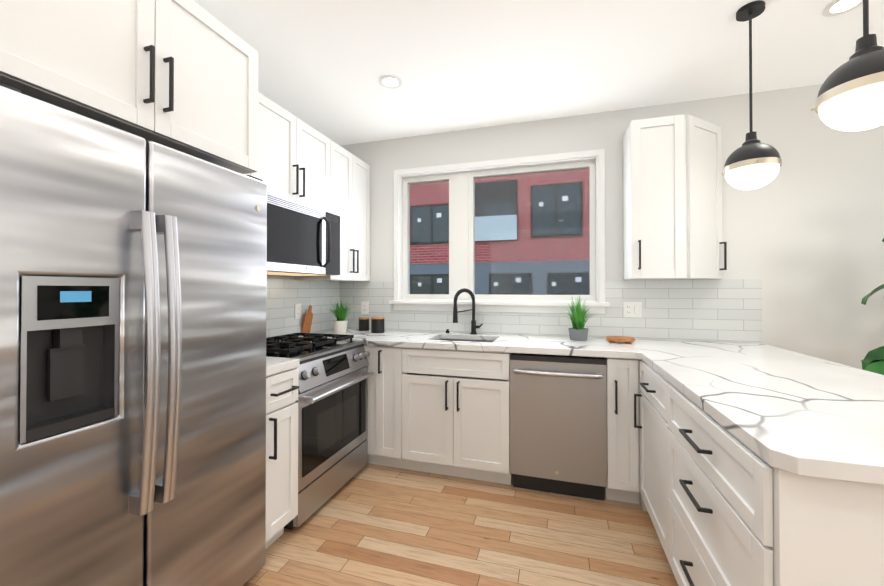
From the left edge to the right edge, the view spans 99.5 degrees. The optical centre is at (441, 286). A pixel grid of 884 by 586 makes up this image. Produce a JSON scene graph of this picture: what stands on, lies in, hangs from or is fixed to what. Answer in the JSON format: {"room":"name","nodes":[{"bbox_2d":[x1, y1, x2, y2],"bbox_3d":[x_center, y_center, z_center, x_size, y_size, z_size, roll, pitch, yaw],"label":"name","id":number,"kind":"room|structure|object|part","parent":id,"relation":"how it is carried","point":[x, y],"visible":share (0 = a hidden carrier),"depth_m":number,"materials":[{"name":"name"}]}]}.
{"room":"kitchen","nodes":[
{"label":"kitchen","id":0,"kind":"room"},
{"bbox_2d":[259,92,330,341],"bbox_3d":[-1.932,-0.020,0.543,0.150,2.630,6.500,0,0,17],"label":"wall","id":1,"kind":"structure","parent":0,"point":[284,275],"depth_m":2.74,"materials":[{"name":"white paint"}]},
{"bbox_2d":[0,0,257,173],"bbox_3d":[-1.266,-0.824,1.391,0.627,0.570,0.950,0,0,17],"label":"upper cabinet","id":2,"kind":"object","parent":1,"relation":"attached to","point":[180,75],"visible":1,"depth_m":1.27,"materials":[{"name":"white wood"}]},
{"bbox_2d":[244,92,263,181],"bbox_3d":[-1.232,-0.579,2.029,0.318,1.050,0.290,0,0,17],"label":"upper cabinet","id":3,"kind":"object","parent":1,"relation":"attached to","point":[260,174],"depth_m":2.15,"materials":[{"name":"white wood"}]},
{"bbox_2d":[264,96,331,212],"bbox_3d":[-1.095,-0.811,2.476,0.318,0.578,0.758,0,0,17],"label":"upper cabinet","id":4,"kind":"object","parent":1,"relation":"attached to","point":[300,161],"depth_m":2.41,"materials":[{"name":"white wood"}]},
{"bbox_2d":[267,192,339,275],"bbox_3d":[-1.021,-0.300,2.452,0.454,0.441,0.756,0,0,17],"label":"microwave","id":5,"kind":"object","parent":4,"relation":"attached to","point":[303,239],"visible":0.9,"depth_m":2.34,"materials":[{"name":"black"}]},
{"bbox_2d":[266,276,341,337],"bbox_3d":[-1.193,0.156,2.689,0.008,0.456,1.620,0,0,17],"label":"backsplash","id":6,"kind":"structure","parent":1,"relation":"attached to","point":[282,292],"depth_m":2.91,"materials":[{"name":"tile"}]},
{"bbox_2d":[295,304,300,318],"bbox_3d":[-1.117,0.193,2.906,0.008,0.115,0.070,0,0,17],"label":"electrical outlet","id":7,"kind":"object","parent":6,"relation":"attached to","point":[297,311],"visible":1,"depth_m":2.90,"materials":[{"name":"white plastic"}]},
{"bbox_2d":[294,141,369,281],"bbox_3d":[-0.901,-0.570,3.110,0.318,1.050,0.688,0,0,17],"label":"upper cabinet","id":8,"kind":"object","parent":1,"relation":"attached to","point":[350,174],"depth_m":3.07,"materials":[{"name":"white wood"}]},
{"bbox_2d":[243,463,677,585],"bbox_3d":[0.626,1.339,-0.251,5.500,0.100,6.500,0,0,17],"label":"floor","id":9,"kind":"structure","parent":0,"point":[368,524],"depth_m":1.93,"materials":[{"name":"brown wood"}]},
{"bbox_2d":[0,83,266,585],"bbox_3d":[-1.200,0.405,1.361,0.730,1.792,0.910,0,0,17],"label":"fridge","id":10,"kind":"object","parent":9,"relation":"on","point":[9,87],"depth_m":1.14,"materials":[{"name":"silver metal"}]},
{"bbox_3d":[-0.966,0.393,1.290,0.070,1.745,0.910,0,0,17],"label":"fridge door","id":11,"kind":"part","parent":10,"relation":"part of","materials":[{"name":"silver metal"}]},
{"bbox_3d":[-0.958,0.016,1.310,0.073,0.757,0.777,0,0,17],"label":"fridge panel","id":12,"kind":"part","parent":10,"relation":"part of","materials":[{"name":"silver metal"}]},
{"bbox_3d":[-0.912,0.235,1.201,0.086,0.936,0.110,0,0,17],"label":"fridge handle","id":13,"kind":"part","parent":10,"relation":"part of","materials":[{"name":"silver metal"}]},
{"bbox_2d":[266,368,298,548],"bbox_3d":[-1.072,0.863,1.926,0.676,0.885,0.247,0,0,17],"label":"base cabinet","id":14,"kind":"object","parent":9,"relation":"on","point":[282,387],"visible":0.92,"depth_m":1.85,"materials":[{"name":"white wood"}]},
{"bbox_2d":[266,357,299,375],"bbox_3d":[-1.088,0.399,1.936,0.643,0.040,0.252,0,0,17],"label":"countertop","id":15,"kind":"structure","parent":14,"relation":"on","point":[274,365],"depth_m":1.86,"materials":[{"name":"stone"}]},
{"bbox_2d":[266,333,373,529],"bbox_3d":[-0.905,0.829,2.407,0.680,0.962,0.754,0,0,17],"label":"range","id":16,"kind":"object","parent":9,"relation":"on","point":[333,376],"visible":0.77,"depth_m":2.26,"materials":[{"name":"silver metal"}]},
{"bbox_2d":[364,345,383,465],"bbox_3d":[-0.684,0.872,3.060,0.755,0.884,0.637,0,0,17],"label":"base cabinet","id":17,"kind":"object","parent":9,"relation":"on","point":[375,410],"depth_m":2.68,"materials":[{"name":"white wood"}]},
{"bbox_2d":[298,329,812,358],"bbox_3d":[0.501,0.405,2.670,3.253,0.040,0.698,0,0,17],"label":"countertop","id":18,"kind":"structure","parent":17,"relation":"on","point":[507,343],"depth_m":2.49,"materials":[{"name":"stone"}]},
{"bbox_2d":[301,305,312,332],"bbox_3d":[-1.064,0.269,2.973,0.063,0.238,0.095,0,0,17],"label":"cutting board","id":19,"kind":"object","parent":18,"relation":"on","point":[307,322],"visible":0.85,"depth_m":2.96,"materials":[{"name":"brown wood"}]},
{"bbox_2d":[326,302,354,332],"bbox_3d":[-0.845,0.234,3.132,0.309,0.307,0.336,0,0,17],"label":"potted plant","id":20,"kind":"object","parent":18,"relation":"on","point":[340,322],"visible":1,"depth_m":3.10,"materials":[{"name":"white"}]},
{"bbox_2d":[359,317,368,330],"bbox_3d":[-0.686,0.331,3.296,0.094,0.116,0.094,0,0,17],"label":"canister","id":21,"kind":"object","parent":18,"relation":"on","point":[363,323],"visible":1,"depth_m":3.26,"materials":[{"name":"black ceramic"}]},
{"bbox_2d":[371,316,384,332],"bbox_3d":[-0.537,0.322,3.135,0.114,0.131,0.114,0,0,17],"label":"canister","id":22,"kind":"object","parent":18,"relation":"on","point":[377,324],"visible":1,"depth_m":3.09,"materials":[{"name":"black ceramic"}]},
{"bbox_2d":[439,339,493,341],"bbox_3d":[0.167,0.525,2.803,0.500,0.196,0.380,0,0,17],"label":"sink","id":23,"kind":"object","parent":18,"relation":"in","point":[466,340],"visible":0.04,"depth_m":2.99,"materials":[{"name":"silver metal"}]},
{"bbox_2d":[453,288,482,333],"bbox_3d":[0.209,0.202,2.980,0.218,0.369,0.168,0,0,17],"label":"faucet","id":24,"kind":"object","parent":18,"relation":"on","point":[474,326],"visible":1,"depth_m":2.99,"materials":[{"name":"black metal"}]},
{"bbox_2d":[564,295,597,340],"bbox_3d":[0.980,0.211,2.683,0.325,0.346,0.321,0,0,17],"label":"potted plant","id":25,"kind":"object","parent":18,"relation":"on","point":[578,331],"visible":1,"depth_m":2.65,"materials":[{"name":"green plant"}]},
{"bbox_2d":[606,336,634,342],"bbox_3d":[1.226,0.367,2.575,0.180,0.031,0.180,0,0,17],"label":"trivet","id":26,"kind":"object","parent":18,"relation":"on","point":[613,339],"visible":1,"depth_m":2.52,"materials":[{"name":"brown wood"}]},
{"bbox_2d":[384,347,439,469],"bbox_3d":[-0.281,0.871,2.936,0.312,0.884,0.637,0,0,17],"label":"base cabinet","id":27,"kind":"object","parent":9,"relation":"on","point":[411,375],"depth_m":2.59,"materials":[{"name":"white wood"}]},
{"bbox_2d":[510,353,606,500],"bbox_3d":[0.785,0.876,2.561,0.568,0.870,0.656,0,0,17],"label":"dishwasher","id":28,"kind":"object","parent":9,"relation":"on","point":[558,424],"visible":0.98,"depth_m":2.30,"materials":[{"name":"silver metal"}]},
{"bbox_2d":[604,357,641,503],"bbox_3d":[1.162,0.868,2.495,0.189,0.884,0.637,0,0,17],"label":"base cabinet","id":29,"kind":"object","parent":9,"relation":"on","point":[623,374],"depth_m":2.20,"materials":[{"name":"white wood"}]},
{"bbox_2d":[634,360,660,534],"bbox_3d":[1.360,0.862,1.813,0.619,0.884,0.588,0,0,17],"label":"base cabinet","id":30,"kind":"object","parent":9,"relation":"on","point":[648,426],"depth_m":1.98,"materials":[{"name":"white wood"}]},
{"bbox_2d":[634,349,883,484],"bbox_3d":[1.339,0.394,1.358,0.883,0.040,1.380,0,0,17],"label":"countertop","id":31,"kind":"structure","parent":30,"relation":"on","point":[793,412],"depth_m":1.17,"materials":[{"name":"stone"}]},
{"bbox_2d":[658,376,883,585],"bbox_3d":[1.174,0.857,1.169,0.639,0.884,0.867,0,0,17],"label":"base cabinet","id":32,"kind":"object","parent":9,"relation":"on","point":[721,505],"depth_m":0.95,"materials":[{"name":"white wood"}]},
{"bbox_2d":[861,238,883,374],"bbox_3d":[2.588,0.388,1.883,0.700,1.835,0.686,0,0,17],"label":"fiddle leaf fig","id":33,"kind":"object","parent":9,"relation":"on","point":[872,361],"visible":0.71,"depth_m":2.08,"materials":[{"name":"green plant"}]},
{"bbox_2d":[193,0,883,145],"bbox_3d":[0.626,-1.391,-0.229,5.500,0.100,6.500,0,0,17],"label":"ceiling","id":34,"kind":"structure","parent":0,"point":[324,66],"depth_m":2.14,"materials":[{"name":"white paint"}]},
{"bbox_2d":[378,75,402,88],"bbox_3d":[-0.332,-1.317,2.416,0.156,0.005,0.156,0,0,17],"label":"recessed light","id":35,"kind":"object","parent":34,"relation":"in","point":[390,81],"visible":1,"depth_m":2.41,"materials":[{"name":"white plastic"}]},
{"bbox_2d":[722,0,781,189],"bbox_3d":[1.475,-0.893,1.781,0.222,0.862,0.227,0,0,17],"label":"pendant light","id":36,"kind":"object","parent":34,"relation":"hanging from","point":[753,162],"visible":1,"depth_m":1.74,"materials":[{"name":"black painted metal"},{"name":"brass"},{"name":"glass"}]},
{"bbox_2d":[822,0,862,16],"bbox_3d":[1.892,-1.322,1.757,0.156,0.005,0.156,0,0,17],"label":"recessed light","id":37,"kind":"object","parent":34,"relation":"in","point":[836,8],"visible":0.94,"depth_m":1.77,"materials":[{"name":"white plastic"}]},
{"bbox_2d":[811,0,883,130],"bbox_3d":[1.258,-0.899,1.105,0.222,0.862,0.227,0,0,17],"label":"pendant light","id":38,"kind":"object","parent":34,"relation":"hanging from","point":[850,96],"visible":1,"depth_m":1.08,"materials":[{"name":"black painted metal"},{"name":"brass"},{"name":"glass"}]},
{"bbox_2d":[341,84,883,368],"bbox_3d":[1.555,-0.003,2.796,5.200,2.630,0.150,0,0,17],"label":"wall","id":39,"kind":"structure","parent":0,"point":[803,233],"depth_m":2.50,"materials":[{"name":"white paint"}]},
{"bbox_2d":[389,149,609,313],"bbox_3d":[0.411,-0.410,3.102,1.775,1.240,0.170,0,0,17],"label":"window","id":40,"kind":"structure","parent":39,"relation":"in","point":[462,213],"depth_m":3.15,"materials":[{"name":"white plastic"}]},
{"bbox_2d":[342,279,761,342],"bbox_3d":[0.601,0.158,3.004,3.255,0.456,0.008,0,0,17],"label":"backsplash","id":41,"kind":"structure","parent":39,"relation":"attached to","point":[725,310],"depth_m":2.74,"materials":[{"name":"tile"}]},
{"bbox_2d":[361,302,368,313],"bbox_3d":[-0.699,0.197,3.393,0.070,0.115,0.008,0,0,17],"label":"electrical outlet","id":42,"kind":"object","parent":41,"relation":"attached to","point":[364,307],"visible":1,"depth_m":3.39,"materials":[{"name":"white plastic"}]},
{"bbox_2d":[623,302,641,317],"bbox_3d":[1.400,0.172,2.751,0.122,0.115,0.008,0,0,17],"label":"electrical outlet","id":43,"kind":"object","parent":41,"relation":"attached to","point":[632,309],"visible":1,"depth_m":2.75,"materials":[{"name":"white plastic"}]},
{"bbox_2d":[623,114,726,279],"bbox_3d":[1.592,-0.575,2.521,0.624,1.050,0.356,0,0,17],"label":"upper cabinet","id":44,"kind":"object","parent":39,"relation":"attached to","point":[672,197],"visible":1,"depth_m":2.46,"materials":[{"name":"white wood"}]},
{"label":"outside","id":45,"kind":"structure","parent":0,"visible":0},
{"bbox_2d":[410,169,595,300],"bbox_3d":[2.571,-2.632,9.899,21.000,16.000,0.510,0,0,17],"label":"building","id":46,"kind":"structure","parent":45,"point":[524,200],"depth_m":9.90,"materials":[{"name":"red brick"}]}
]}

